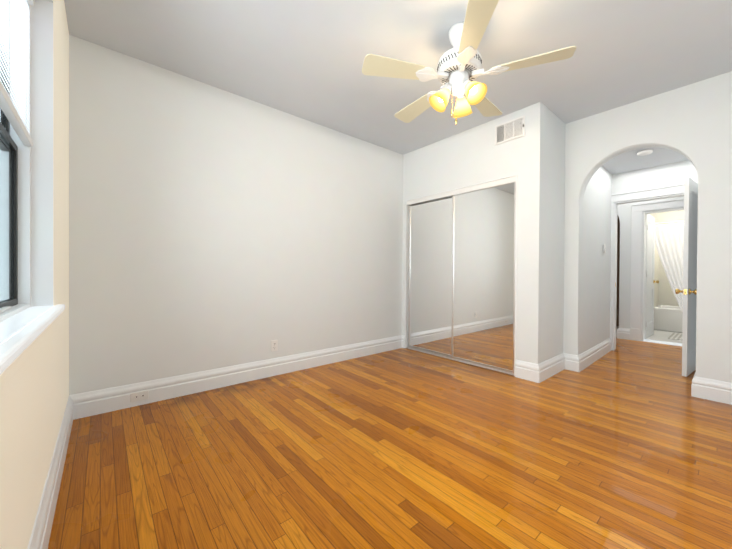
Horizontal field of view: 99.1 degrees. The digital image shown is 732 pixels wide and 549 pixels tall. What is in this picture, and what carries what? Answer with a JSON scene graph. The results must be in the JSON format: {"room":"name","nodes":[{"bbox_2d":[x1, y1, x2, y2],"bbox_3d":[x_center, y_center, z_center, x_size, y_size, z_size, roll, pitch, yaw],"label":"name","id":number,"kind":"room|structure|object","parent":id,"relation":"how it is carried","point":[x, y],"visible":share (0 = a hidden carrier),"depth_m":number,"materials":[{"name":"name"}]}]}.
{"room":"empty bedroom","nodes":[
{"label":"empty bedroom","id":0,"kind":"room"},
{"bbox_2d":[0,0,68,548],"bbox_3d":[-1.042,-0.312,0.706,0.320,2.700,4.012,0,0,-40],"label":"wall","id":1,"kind":"structure","parent":0,"point":[34,393],"depth_m":1.27,"materials":[{"name":"paint"}]},
{"bbox_2d":[0,0,52,321],"bbox_3d":[-0.840,-0.568,0.578,0.174,1.456,2.280,0,0,-40],"label":"window","id":2,"kind":"structure","parent":1,"relation":"in","point":[15,225],"depth_m":1.46,"materials":[{"name":"paint"}]},
{"bbox_2d":[0,0,33,146],"bbox_3d":[-1.242,-0.922,1.074,0.046,0.683,0.919,0,0,-40],"label":"window blind","id":3,"kind":"object","parent":2,"relation":"attached to","point":[14,22],"visible":0.96,"depth_m":1.21,"materials":[{"name":"white plastic"}]},
{"bbox_2d":[0,304,64,390],"bbox_3d":[-0.828,0.208,0.596,0.209,0.098,2.400,0,0,-40],"label":"window sill","id":4,"kind":"structure","parent":1,"relation":"attached to","point":[24,333],"depth_m":0.90,"materials":[{"name":"white paint"}]},
{"bbox_2d":[27,395,74,548],"bbox_3d":[-0.918,0.952,0.824,0.023,0.172,3.612,0,0,-40],"label":"baseboard","id":5,"kind":"structure","parent":1,"relation":"attached to","point":[41,531],"depth_m":1.34,"materials":[{"name":"paint"}]},
{"bbox_2d":[69,35,402,394],"bbox_3d":[-0.530,-0.328,3.630,4.231,2.700,0.200,0,0,-40],"label":"wall","id":6,"kind":"structure","parent":0,"point":[211,227],"depth_m":2.77,"materials":[{"name":"paint"}]},
{"bbox_2d":[130,390,148,401],"bbox_3d":[-1.767,0.950,2.439,0.116,0.070,0.008,0,0,-40],"label":"electrical outlet","id":7,"kind":"object","parent":6,"relation":"attached to","point":[139,396],"visible":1,"depth_m":2.44,"materials":[{"name":"white plastic"}]},
{"bbox_2d":[73,335,404,418],"bbox_3d":[-0.768,0.937,3.285,3.365,0.172,0.042,0,0,-40],"label":"baseboard","id":8,"kind":"structure","parent":6,"relation":"attached to","point":[88,404],"depth_m":2.81,"materials":[{"name":"paint"}]},
{"bbox_2d":[271,340,277,351],"bbox_3d":[-0.930,0.723,3.168,0.070,0.114,0.010,0,0,-40],"label":"outlet","id":9,"kind":"object","parent":6,"relation":"attached to","point":[274,345],"visible":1,"depth_m":3.17,"materials":[{"name":"white plastic"}]},
{"bbox_2d":[48,337,731,548],"bbox_3d":[1.152,1.094,3.356,7.093,0.120,5.212,0,0,-40],"label":"floor","id":10,"kind":"structure","parent":0,"point":[626,444],"depth_m":1.72,"materials":[{"name":"brown wood"}]},
{"bbox_2d":[515,338,611,382],"bbox_3d":[2.444,0.954,3.711,2.142,0.172,0.369,0,0,-40],"label":"baseboard","id":11,"kind":"structure","parent":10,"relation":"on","point":[542,371],"depth_m":3.33,"materials":[{"name":"paint"}]},
{"bbox_2d":[64,0,731,154],"bbox_3d":[0.584,-1.736,2.061,4.551,0.150,4.012,0,0,-40],"label":"ceiling","id":12,"kind":"structure","parent":0,"point":[303,59],"depth_m":2.30,"materials":[{"name":"paint"}]},
{"bbox_2d":[362,0,575,124],"bbox_3d":[0.638,-1.331,2.157,1.278,0.662,1.283,0,0,-40],"label":"ceiling fan","id":13,"kind":"object","parent":12,"relation":"hanging from","point":[460,70],"visible":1,"depth_m":2.04,"materials":[{"name":"white wood"}]},
{"bbox_2d":[402,102,565,363],"bbox_3d":[1.352,-0.318,3.914,0.686,2.700,1.792,0,0,-40],"label":"wall","id":14,"kind":"structure","parent":0,"point":[533,158],"depth_m":3.21,"materials":[{"name":"paint"}]},
{"bbox_2d":[406,176,515,375],"bbox_3d":[1.072,0.009,3.781,0.083,2.042,1.495,0,0,-40],"label":"mirrored closet doors","id":15,"kind":"structure","parent":14,"relation":"in","point":[461,300],"depth_m":3.64,"materials":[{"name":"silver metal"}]},
{"bbox_2d":[405,174,516,375],"bbox_3d":[1.083,0.003,3.791,0.123,2.056,1.521,0,0,-40],"label":"trim","id":16,"kind":"structure","parent":14,"relation":"attached to","point":[406,275],"depth_m":4.32,"materials":[{"name":"paint"}]},
{"bbox_2d":[495,115,524,144],"bbox_3d":[1.476,-1.483,3.220,0.021,0.204,0.310,0,0,-40],"label":"air vent","id":17,"kind":"object","parent":14,"relation":"in","point":[510,130],"visible":1,"depth_m":3.21,"materials":[{"name":"white metal"}]},
{"bbox_2d":[582,166,611,352],"bbox_3d":[2.890,-0.169,3.958,1.422,2.420,0.146,0,0,-40],"label":"wall","id":18,"kind":"structure","parent":0,"point":[596,264],"depth_m":3.82,"materials":[{"name":"paint"}]},
{"bbox_2d":[616,215,619,325],"bbox_3d":[4.895,-0.173,6.437,0.100,2.420,1.320,0,0,-40],"label":"wall","id":19,"kind":"structure","parent":0,"point":[618,264],"depth_m":6.20,"materials":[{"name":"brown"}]},
{"bbox_2d":[603,147,688,173],"bbox_3d":[3.825,-1.459,5.581,4.942,0.150,5.212,0,0,-40],"label":"ceiling","id":20,"kind":"structure","parent":0,"point":[631,160],"depth_m":3.76,"materials":[{"name":"paint"}]},
{"bbox_2d":[637,149,652,155],"bbox_3d":[3.103,-1.356,3.475,0.136,0.038,0.136,0,0,-40],"label":"smoke detector","id":21,"kind":"object","parent":20,"relation":"attached to","point":[644,152],"visible":0.98,"depth_m":3.45,"materials":[{"name":"white plastic"}]},
{"bbox_2d":[563,71,731,382],"bbox_3d":[2.322,-0.309,3.412,0.150,2.700,3.812,0,0,-40],"label":"wall","id":22,"kind":"structure","parent":0,"point":[692,123],"depth_m":2.69,"materials":[{"name":"paint"}]},
{"bbox_2d":[691,372,695,395],"bbox_3d":[3.378,0.963,3.159,1.485,0.172,0.023,0,0,-40],"label":"baseboard","id":23,"kind":"structure","parent":22,"relation":"attached to","point":[695,372],"depth_m":2.69,"materials":[{"name":"paint"}]},
{"bbox_2d":[693,376,731,404],"bbox_3d":[3.077,0.966,2.381,0.023,0.172,0.780,0,0,-40],"label":"baseboard","id":24,"kind":"structure","parent":22,"relation":"attached to","point":[712,390],"depth_m":2.60,"materials":[{"name":"paint"}]},
{"bbox_2d":[616,326,681,343],"bbox_3d":[4.781,1.094,6.416,2.400,0.126,5.212,0,0,-40],"label":"floor","id":25,"kind":"structure","parent":0,"point":[658,335],"depth_m":5.23,"materials":[{"name":"white tile"}]},
{"bbox_2d":[654,305,682,332],"bbox_3d":[5.912,0.831,5.819,0.760,0.420,0.775,0,0,-40],"label":"bathtub","id":26,"kind":"object","parent":25,"relation":"on","point":[668,318],"visible":0.42,"depth_m":5.72,"materials":[{"name":"white ceramic"}]},
{"bbox_2d":[668,333,681,339],"bbox_3d":[5.294,1.036,5.125,0.720,0.012,0.419,0,0,-40],"label":"bath mat","id":27,"kind":"object","parent":25,"relation":"on","point":[676,336],"visible":0.33,"depth_m":5.18,"materials":[{"name":"white fabric"}]},
{"bbox_2d":[618,196,683,328],"bbox_3d":[4.149,-0.170,5.227,0.200,2.420,2.210,0,0,-40],"label":"wall","id":28,"kind":"structure","parent":0,"point":[624,213],"depth_m":5.03,"materials":[{"name":"paint"}]},
{"bbox_2d":[617,328,629,339],"bbox_3d":[4.234,0.956,5.107,0.223,0.172,0.168,0,0,-40],"label":"baseboard","id":29,"kind":"structure","parent":28,"relation":"attached to","point":[623,333],"depth_m":5.03,"materials":[{"name":"paint"}]},
{"bbox_2d":[645,214,658,338],"bbox_3d":[4.737,0.027,5.215,0.678,2.006,0.171,0,0,-40],"label":"bathroom door","id":30,"kind":"structure","parent":28,"relation":"in","point":[650,270],"depth_m":5.22,"materials":[{"name":"paint"}]},
{"bbox_2d":[630,198,683,345],"bbox_3d":[4.566,-0.029,4.707,0.234,2.150,0.874,0,0,-40],"label":"door frame","id":31,"kind":"structure","parent":28,"relation":"attached to","point":[640,212],"depth_m":4.89,"materials":[{"name":"paint"}]},
{"bbox_2d":[649,213,658,306],"bbox_3d":[5.174,-0.167,5.757,2.050,2.420,0.080,0,0,-40],"label":"wall","id":32,"kind":"structure","parent":0,"point":[656,279],"depth_m":6.22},
{"bbox_2d":[612,160,697,335],"bbox_3d":[3.712,-0.165,4.001,0.110,2.420,0.900,0,0,-40],"label":"wall","id":33,"kind":"structure","parent":0,"point":[675,173],"depth_m":3.97,"materials":[{"name":"paint"}]},
{"bbox_2d":[610,181,697,349],"bbox_3d":[3.698,-0.026,3.991,0.144,2.142,0.897,0,0,-40],"label":"door frame","id":34,"kind":"structure","parent":33,"relation":"attached to","point":[664,192],"depth_m":4.27,"materials":[{"name":"paint"}]},
{"bbox_2d":[675,177,697,376],"bbox_3d":[3.556,0.027,3.425,0.830,2.018,0.171,0,0,-40],"label":"bedroom door","id":35,"kind":"structure","parent":33,"relation":"in","point":[689,291],"depth_m":3.20,"materials":[{"name":"paint"}]},
{"bbox_2d":[651,210,683,222],"bbox_3d":[5.559,-1.163,5.496,0.080,0.420,0.798,0,0,-40],"label":"wall","id":36,"kind":"structure","parent":0,"point":[670,216],"depth_m":5.60,"materials":[{"name":"white paint"}]},
{"bbox_2d":[655,221,683,311],"bbox_3d":[5.567,-0.140,5.515,0.093,1.595,0.794,0,0,-40],"label":"shower curtain","id":37,"kind":"object","parent":36,"relation":"hanging from","point":[669,239],"visible":0.48,"depth_m":5.59,"materials":[{"name":"white fabric"}]},
{"bbox_2d":[658,220,683,305],"bbox_3d":[6.257,-0.163,6.141,0.100,2.420,0.890,0,0,-40],"label":"wall","id":38,"kind":"structure","parent":0,"point":[666,296],"depth_m":6.32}
]}

